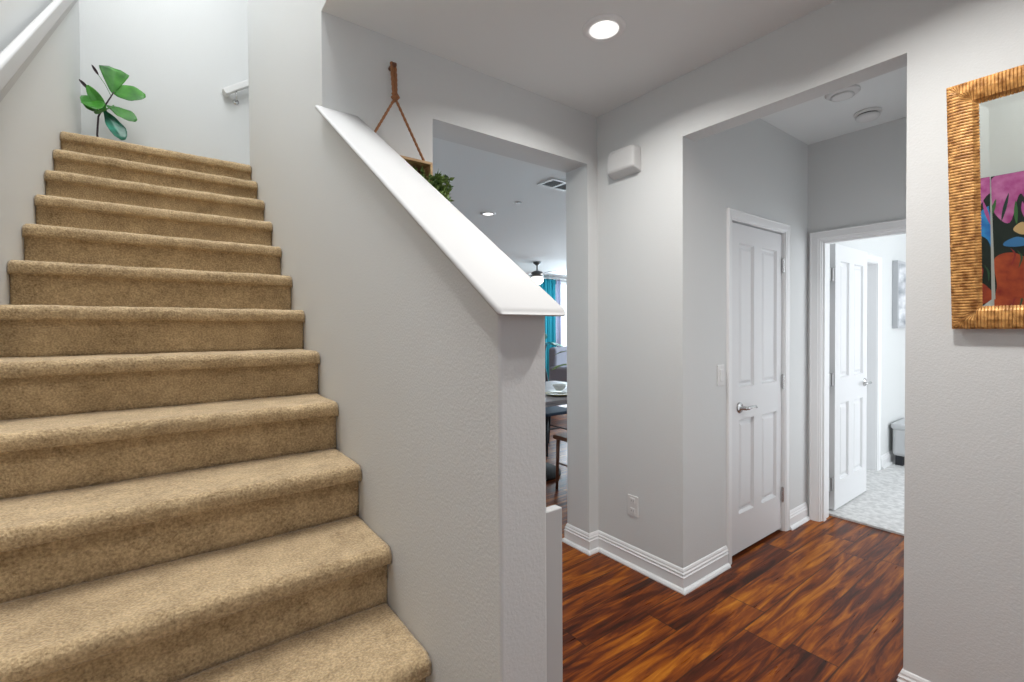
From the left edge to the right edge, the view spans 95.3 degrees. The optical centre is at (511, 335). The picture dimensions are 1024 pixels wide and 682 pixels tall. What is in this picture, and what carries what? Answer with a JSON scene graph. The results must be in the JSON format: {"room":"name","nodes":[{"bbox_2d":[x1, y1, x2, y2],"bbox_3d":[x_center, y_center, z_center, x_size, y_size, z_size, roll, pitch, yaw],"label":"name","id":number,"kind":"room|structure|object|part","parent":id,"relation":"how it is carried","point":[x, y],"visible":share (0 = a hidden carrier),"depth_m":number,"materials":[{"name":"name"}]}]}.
{"room":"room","nodes":[
{"label":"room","id":0,"kind":"room"},
{"bbox_2d":[0,0,80,304],"bbox_3d":[-1.120,-1.202,0.585,0.143,5.100,7.500,-1,1,-37],"label":"wall","id":1,"kind":"structure","parent":0,"point":[44,102],"depth_m":2.09,"materials":[{"name":"white paint"}]},
{"bbox_2d":[0,0,77,101],"bbox_3d":[-1.973,-1.139,1.884,0.051,2.798,3.600,-1,1,-37],"label":"handrail","id":2,"kind":"object","parent":1,"relation":"attached to","point":[17,56],"visible":1,"depth_m":1.89,"materials":[{"name":"grey paint"}]},
{"bbox_2d":[79,0,249,164],"bbox_3d":[-2.275,-2.501,4.258,2.457,2.594,0.140,-1,1,-37],"label":"wall","id":3,"kind":"structure","parent":0,"point":[181,55],"depth_m":3.81,"materials":[{"name":"white paint"}]},
{"bbox_2d":[222,79,248,104],"bbox_3d":[-2.037,-2.427,4.295,1.086,0.823,0.087,-1,1,-37],"label":"handrail","id":4,"kind":"object","parent":3,"relation":"attached to","point":[226,91],"visible":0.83,"depth_m":4.01,"materials":[{"name":"white wood"}]},
{"bbox_3d":[-2.037,-2.446,4.294,1.086,0.785,0.086,-1,1,-37],"label":"rail","id":5,"kind":"part","parent":4,"relation":"part of","materials":[{"name":"white plastic"}]},
{"bbox_2d":[248,0,546,681],"bbox_3d":[-0.730,-1.223,1.922,0.122,5.100,3.710,-1,1,-37],"label":"wall","id":6,"kind":"structure","parent":0,"point":[439,395],"depth_m":1.24,"materials":[{"name":"white paint"}]},
{"bbox_2d":[315,105,564,315],"bbox_3d":[-0.332,-0.475,1.406,0.175,0.866,1.249,-1,1,-37],"label":"cap","id":7,"kind":"object","parent":6,"relation":"attached to","point":[506,288],"visible":1,"depth_m":1.14,"materials":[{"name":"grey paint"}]},
{"bbox_2d":[546,505,562,681],"bbox_3d":[0.087,0.857,1.031,0.057,0.955,0.024,-1,1,-37],"label":"panel","id":8,"kind":"object","parent":6,"relation":"attached to","point":[554,512],"visible":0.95,"depth_m":1.02,"materials":[{"name":"grey paint"}]},
{"bbox_2d":[352,23,597,532],"bbox_3d":[-0.075,-0.045,2.503,1.592,2.720,0.187,-1,1,-37],"label":"wall","id":9,"kind":"structure","parent":0,"point":[441,98],"depth_m":2.53,"materials":[{"name":"white paint"}]},
{"bbox_2d":[374,61,454,201],"bbox_3d":[-0.452,-0.847,1.970,0.393,0.647,0.198,-1,1,-37],"label":"hanging planter","id":10,"kind":"object","parent":9,"relation":"hanging from","point":[424,168],"visible":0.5,"depth_m":2.00,"materials":[{"name":"brown wood"}]},
{"bbox_2d":[433,137,565,277],"bbox_3d":[0.827,-1.441,7.393,8.960,0.119,6.750,-1,1,-37],"label":"ceiling","id":11,"kind":"structure","parent":0,"point":[528,232],"depth_m":4.67,"materials":[{"name":"white paint"}]},
{"bbox_2d":[481,212,495,215],"bbox_3d":[-0.262,-1.337,5.156,0.170,0.010,0.170,-1,1,-37],"label":"recessed light","id":12,"kind":"object","parent":11,"relation":"in","point":[482,213],"visible":1,"depth_m":5.14,"materials":[{"name":"white"}]},
{"bbox_2d":[526,261,554,284],"bbox_3d":[0.460,-1.180,8.910,1.253,0.440,1.281,-1,1,-37],"label":"ceiling fan","id":13,"kind":"object","parent":11,"relation":"hanging from","point":[536,275],"visible":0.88,"depth_m":8.85,"materials":[{"name":"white glass"}]},
{"bbox_3d":[0.480,-1.251,8.941,0.260,0.300,0.260,-1,1,-37],"label":"motor","id":14,"kind":"part","parent":13,"relation":"part of","materials":[{"name":"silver metal"}]},
{"bbox_3d":[0.481,-1.031,8.945,0.250,0.140,0.250,-1,1,-37],"label":"lamp shade","id":15,"kind":"part","parent":13,"relation":"part of","materials":[{"name":"white glass"}]},
{"bbox_2d":[537,178,565,190],"bbox_3d":[0.417,-1.328,4.128,0.330,0.008,0.210,-1,1,-37],"label":"ceiling vent","id":16,"kind":"object","parent":11,"relation":"in","point":[553,183],"visible":0.73,"depth_m":4.11,"materials":[{"name":"white plastic"}]},
{"bbox_2d":[528,275,565,281],"bbox_3d":[-1.067,-0.098,10.061,8.820,2.620,0.130,-1,1,-37],"label":"wall","id":17,"kind":"structure","parent":0,"point":[528,275],"depth_m":11.58,"materials":[{"name":"white paint"}]},
{"bbox_2d":[561,282,566,345],"bbox_3d":[1.671,-0.232,11.991,1.620,2.200,0.030,-1,1,-37],"label":"window","id":18,"kind":"structure","parent":17,"relation":"in","point":[563,284],"depth_m":11.72,"materials":[{"name":"white glass"}]},
{"bbox_3d":[1.375,-1.380,11.627,2.200,0.027,0.028,-1,1,-37],"label":"curtain rod","id":19,"kind":"object","parent":17,"relation":"attached to","visible":0},
{"bbox_2d":[539,279,555,380],"bbox_3d":[0.852,-0.096,11.244,0.570,2.500,0.087,-1,1,-37],"label":"curtain","id":20,"kind":"object","parent":19,"relation":"hanging from","point":[548,285],"visible":0.3,"depth_m":11.26,"materials":[{"name":"teal fabric"}]},
{"bbox_2d":[556,280,560,346],"bbox_3d":[1.163,-0.101,11.474,0.163,2.500,0.081,-1,1,-37],"label":"curtain","id":21,"kind":"object","parent":19,"relation":"hanging from","point":[558,282],"visible":0.48,"depth_m":11.45,"materials":[{"name":"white fabric"}]},
{"bbox_2d":[321,0,906,144],"bbox_3d":[3.141,-1.377,1.971,6.374,0.120,4.600,-1,1,-37],"label":"ceiling","id":22,"kind":"structure","parent":0,"point":[540,47],"depth_m":2.08,"materials":[{"name":"white paint"}]},
{"bbox_2d":[583,14,625,41],"bbox_3d":[0.390,-1.296,1.976,0.180,0.010,0.180,-1,1,-37],"label":"recessed light","id":23,"kind":"object","parent":22,"relation":"in","point":[602,25],"visible":1,"depth_m":1.97,"materials":[{"name":"white"}]},
{"bbox_3d":[0.390,-1.297,1.976,0.090,0.005,0.090,-1,1,-37],"label":"bulb","id":24,"kind":"part","parent":23,"relation":"part of","materials":[{"name":"white"}]},
{"bbox_2d":[825,84,860,101],"bbox_3d":[1.789,-1.301,2.526,0.160,0.032,0.160,-1,1,-37],"label":"ceiling detector","id":25,"kind":"object","parent":22,"relation":"attached to","point":[849,92],"visible":0.94,"depth_m":2.50,"materials":[{"name":"white plastic"}]},
{"bbox_2d":[854,107,881,122],"bbox_3d":[2.109,-1.297,2.767,0.136,0.050,0.136,-1,1,-37],"label":"smoke detector","id":26,"kind":"object","parent":22,"relation":"attached to","point":[870,114],"visible":1,"depth_m":2.73,"materials":[{"name":"white plastic"}]},
{"bbox_2d":[546,404,904,681],"bbox_3d":[1.744,1.288,5.200,10.200,0.074,11.400,-1,1,-37],"label":"floor","id":27,"kind":"structure","parent":0,"point":[823,601],"depth_m":2.23,"materials":[{"name":"brown wood"}]},
{"bbox_2d":[0,131,431,681],"bbox_3d":[-1.496,0.070,2.160,1.110,2.519,4.182,-1,1,-37],"label":"staircase","id":28,"kind":"structure","parent":27,"relation":"on","point":[179,502],"depth_m":1.43,"materials":[{"name":"beige carpet"}]},
{"bbox_2d":[79,65,145,139],"bbox_3d":[-2.863,-1.573,3.342,0.340,0.732,0.197,-1,1,-14],"label":"leaf plant","id":29,"kind":"object","parent":28,"relation":"on","point":[114,78],"visible":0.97,"depth_m":3.36,"materials":[{"name":"green plant"}]},
{"bbox_3d":[-2.923,-1.546,3.355,0.106,0.432,0.014,-1,1,-37],"label":"stem","id":30,"kind":"part","parent":29,"relation":"part of","materials":[{"name":"grey"}]},
{"bbox_2d":[545,333,562,381],"bbox_3d":[0.616,0.584,9.882,1.124,1.242,0.968,0,1,33],"label":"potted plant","id":31,"kind":"object","parent":27,"relation":"on","point":[551,343],"visible":0.27,"depth_m":9.79,"materials":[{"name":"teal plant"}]},
{"bbox_2d":[545,381,566,480],"bbox_3d":[0.152,0.911,4.398,1.700,0.750,1.105,-1,1,-37],"label":"dining table","id":32,"kind":"object","parent":27,"relation":"on","point":[550,400],"visible":0.12,"depth_m":4.16,"materials":[{"name":"grey wood"}]},
{"bbox_2d":[545,392,566,395],"bbox_3d":[0.426,0.528,4.190,0.270,0.019,0.270,-1,1,-37],"label":"plate","id":33,"kind":"object","parent":32,"relation":"on","point":[548,393],"visible":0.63,"depth_m":4.18,"materials":[{"name":"beige ceramic"}]},
{"bbox_2d":[547,389,566,393],"bbox_3d":[0.426,0.508,4.190,0.220,0.019,0.220,-1,1,-37],"label":"plate","id":34,"kind":"object","parent":33,"relation":"on","point":[551,390],"visible":0.84,"depth_m":4.22,"materials":[{"name":"white ceramic"}]},
{"bbox_2d":[552,384,566,390],"bbox_3d":[0.426,0.469,4.189,0.140,0.050,0.140,-1,1,-37],"label":"bowl","id":35,"kind":"object","parent":34,"relation":"on","point":[559,387],"visible":0.99,"depth_m":4.15,"materials":[{"name":"white ceramic"}]},
{"bbox_2d":[545,368,566,456],"bbox_3d":[0.387,0.832,5.198,0.423,0.885,0.492,-1,1,-37],"label":"dining chair","id":36,"kind":"object","parent":27,"relation":"on","point":[554,410],"visible":0.37,"depth_m":5.07,"materials":[{"name":"black wood"}]},
{"bbox_3d":[0.368,1.067,4.925,0.038,0.421,0.039,-1,1,-37],"label":"leg","id":37,"kind":"part","parent":36,"relation":"part of","materials":[{"name":"black paint"}]},
{"bbox_3d":[0.422,0.828,5.463,0.049,0.885,0.110,-1,1,-37],"label":"leg","id":38,"kind":"part","parent":36,"relation":"part of","materials":[{"name":"black paint"}]},
{"bbox_3d":[0.412,0.836,5.165,0.420,0.035,0.410,-1,1,-37],"label":"seat","id":39,"kind":"part","parent":36,"relation":"part of","materials":[{"name":"blue"}]},
{"bbox_2d":[549,346,566,381],"bbox_3d":[1.154,0.720,8.614,0.720,1.000,0.900,0,1,33],"label":"armchair","id":40,"kind":"object","parent":27,"relation":"on","point":[560,373],"visible":0.16,"depth_m":8.45,"materials":[{"name":"grey fabric"}]},
{"bbox_3d":[0.967,0.816,8.272,0.660,0.500,0.120,0,1,33],"label":"armrest","id":41,"kind":"part","parent":40,"relation":"part of","materials":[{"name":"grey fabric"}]},
{"bbox_2d":[552,351,566,369],"bbox_3d":[0.952,0.729,6.650,0.713,1.042,0.856,0,1,26],"label":"potted plant","id":42,"kind":"object","parent":27,"relation":"on","point":[557,366],"visible":0.13,"depth_m":6.60,"materials":[{"name":"green plant"}]},
{"bbox_2d":[553,432,566,488],"bbox_3d":[0.656,0.850,3.858,0.423,0.885,0.492,-1,1,-37],"label":"dining chair","id":43,"kind":"object","parent":27,"relation":"on","point":[561,436],"visible":0.11,"depth_m":3.91,"materials":[{"name":"brown wood"}]},
{"bbox_3d":[0.386,1.082,3.919,0.038,0.421,0.039,-1,1,-37],"label":"leg","id":44,"kind":"part","parent":43,"relation":"part of","materials":[{"name":"brown wood"}]},
{"bbox_3d":[0.631,0.853,3.891,0.420,0.035,0.410,-1,1,-37],"label":"seat","id":45,"kind":"part","parent":43,"relation":"part of","materials":[{"name":"brown wood"}]},
{"bbox_2d":[891,418,904,465],"bbox_3d":[3.977,1.046,4.487,0.500,0.405,0.420,-1,1,-37],"label":"ottoman","id":46,"kind":"object","parent":27,"relation":"on","point":[898,427],"visible":0.2,"depth_m":4.47,"materials":[{"name":"grey fabric"}]},
{"bbox_3d":[3.976,0.873,4.484,0.500,0.060,0.420,-1,1,-37],"label":"lid","id":47,"kind":"part","parent":46,"relation":"part of","materials":[{"name":"grey fabric"}]},
{"bbox_3d":[3.977,1.023,4.486,0.480,0.270,0.400,-1,1,-37],"label":"seat","id":48,"kind":"part","parent":46,"relation":"part of","materials":[{"name":"grey fabric"}]},
{"bbox_3d":[3.736,1.200,4.495,0.056,0.100,0.056,-1,1,-37],"label":"leg","id":49,"kind":"part","parent":46,"relation":"part of","materials":[{"name":"black paint"}]},
{"bbox_2d":[695,118,807,561],"bbox_3d":[1.535,-0.011,2.948,1.545,2.620,0.120,-1,1,-37],"label":"wall","id":50,"kind":"structure","parent":0,"point":[755,167],"depth_m":2.62,"materials":[{"name":"white paint"}]},
{"bbox_2d":[717,365,724,385],"bbox_3d":[1.160,0.223,2.587,0.072,0.116,0.011,-1,1,-37],"label":"light switch","id":51,"kind":"object","parent":50,"relation":"attached to","point":[720,368],"visible":1,"depth_m":2.58,"materials":[{"name":"white plastic"}]},
{"bbox_2d":[726,208,790,564],"bbox_3d":[1.497,0.291,2.896,0.780,2.018,0.162,-1,1,-37],"label":"door","id":52,"kind":"structure","parent":50,"relation":"in","point":[758,249],"depth_m":2.87,"materials":[{"name":"white paint"}]},
{"bbox_3d":[1.393,0.427,2.754,0.153,0.066,0.058,-1,1,-37],"label":"handle","id":53,"kind":"part","parent":52,"relation":"part of","materials":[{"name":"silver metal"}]},
{"bbox_2d":[790,502,809,530],"bbox_3d":[1.963,1.235,3.188,0.286,0.116,0.030,-1,1,-37],"label":"baseboard","id":54,"kind":"structure","parent":50,"relation":"attached to","point":[799,516],"depth_m":3.19,"materials":[{"name":"white paint"}]},
{"bbox_2d":[597,0,1023,681],"bbox_3d":[1.931,0.014,1.046,0.107,2.620,4.553,-1,1,-37],"label":"wall","id":55,"kind":"structure","parent":0,"point":[964,477],"depth_m":1.66,"materials":[{"name":"white paint"}]},
{"bbox_2d":[607,145,640,179],"bbox_3d":[0.625,-0.974,2.622,0.060,0.150,0.198,-1,1,-37],"label":"door chime","id":56,"kind":"object","parent":55,"relation":"attached to","point":[626,161],"visible":1,"depth_m":2.59,"materials":[{"name":"grey plastic"}]},
{"bbox_2d":[628,494,637,517],"bbox_3d":[0.682,0.963,2.633,0.010,0.116,0.072,-1,1,-37],"label":"power outlet","id":57,"kind":"object","parent":55,"relation":"attached to","point":[632,500],"visible":1,"depth_m":2.63,"materials":[{"name":"white plastic"}]},
{"bbox_2d":[562,523,730,594],"bbox_3d":[0.759,1.248,2.779,0.452,0.116,0.890,-1,1,-45],"label":"baseboard","id":58,"kind":"structure","parent":55,"relation":"attached to","point":[684,581],"depth_m":2.57,"materials":[{"name":"white paint"}]},
{"bbox_2d":[897,668,930,681],"bbox_3d":[2.357,1.271,0.481,0.137,0.116,3.117,-1,1,-37],"label":"baseboard","id":59,"kind":"structure","parent":55,"relation":"attached to","point":[903,676],"depth_m":1.66,"materials":[{"name":"white paint"}]},
{"bbox_2d":[946,64,1023,328],"bbox_3d":[1.598,-0.398,1.272,0.121,0.762,0.600,-1,1,-37],"label":"wall mirror","id":60,"kind":"object","parent":55,"relation":"attached to","point":[985,115],"visible":1,"depth_m":1.44,"materials":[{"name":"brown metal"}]},
{"bbox_3d":[1.438,-0.400,1.482,0.024,0.766,0.072,-10,7,-36],"label":"frame","id":61,"kind":"part","parent":60,"relation":"part of","materials":[{"name":"brown metal"}]},
{"bbox_3d":[1.558,-0.741,1.238,0.024,0.072,0.600,-10,7,-36],"label":"frame","id":62,"kind":"part","parent":60,"relation":"part of","materials":[{"name":"brown wicker"}]},
{"bbox_3d":[1.635,-0.054,1.303,0.024,0.072,0.600,-10,7,-36],"label":"frame","id":63,"kind":"part","parent":60,"relation":"part of","materials":[{"name":"brown metal"}]},
{"bbox_2d":[989,99,1023,298],"bbox_3d":[1.601,-0.399,1.274,0.001,0.582,0.416,-10,7,-36],"label":"mirror glass","id":64,"kind":"object","parent":60,"relation":"attached to","point":[1006,121],"depth_m":1.41,"materials":[{"name":"multicoloured mirror"}]},
{"bbox_2d":[807,117,906,515],"bbox_3d":[2.425,-0.016,2.932,0.140,2.620,0.975,-1,1,-37],"label":"wall","id":65,"kind":"structure","parent":0,"point":[856,178],"depth_m":3.04,"materials":[{"name":"white paint"}]},
{"bbox_2d":[809,218,905,521],"bbox_3d":[2.697,0.287,3.196,0.932,2.002,0.845,-1,1,-37],"label":"door","id":66,"kind":"structure","parent":65,"relation":"in","point":[838,382],"depth_m":3.37,"materials":[{"name":"white paint"}]},
{"bbox_3d":[2.794,0.376,3.676,0.153,0.066,0.058,-1,1,-37],"label":"handle","id":67,"kind":"part","parent":66,"relation":"part of","materials":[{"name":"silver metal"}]},
{"bbox_2d":[829,234,905,454],"bbox_3d":[3.377,-0.043,4.388,3.130,2.620,0.120,-1,1,-37],"label":"wall","id":68,"kind":"structure","parent":0,"point":[890,248],"depth_m":4.53,"materials":[{"name":"white paint"}]},
{"bbox_2d":[866,253,881,470],"bbox_3d":[3.054,0.271,4.133,0.820,1.976,0.144,-1,1,-37],"label":"door","id":69,"kind":"structure","parent":68,"relation":"in","point":[874,263],"depth_m":4.32,"materials":[{"name":"white paint"}]},
{"bbox_2d":[881,450,894,468],"bbox_3d":[4.822,1.200,3.585,1.215,0.116,2.920,-1,1,-37],"label":"baseboard","id":70,"kind":"structure","parent":68,"relation":"attached to","point":[887,459],"depth_m":4.48,"materials":[{"name":"white paint"}]},
{"bbox_2d":[892,260,905,327],"bbox_3d":[3.973,-0.401,4.726,0.600,0.660,0.046,-1,1,-37],"label":"wall picture","id":71,"kind":"object","parent":68,"relation":"attached to","point":[898,267],"visible":0.46,"depth_m":4.56,"materials":[{"name":"grey"}]},
{"bbox_2d":[898,263,905,325],"bbox_3d":[3.986,-0.401,4.709,0.550,0.610,0.003,-1,1,-37],"label":"print","id":72,"kind":"object","parent":71,"relation":"attached to","point":[901,266],"depth_m":4.60,"materials":[{"name":"white paper"}]}
]}

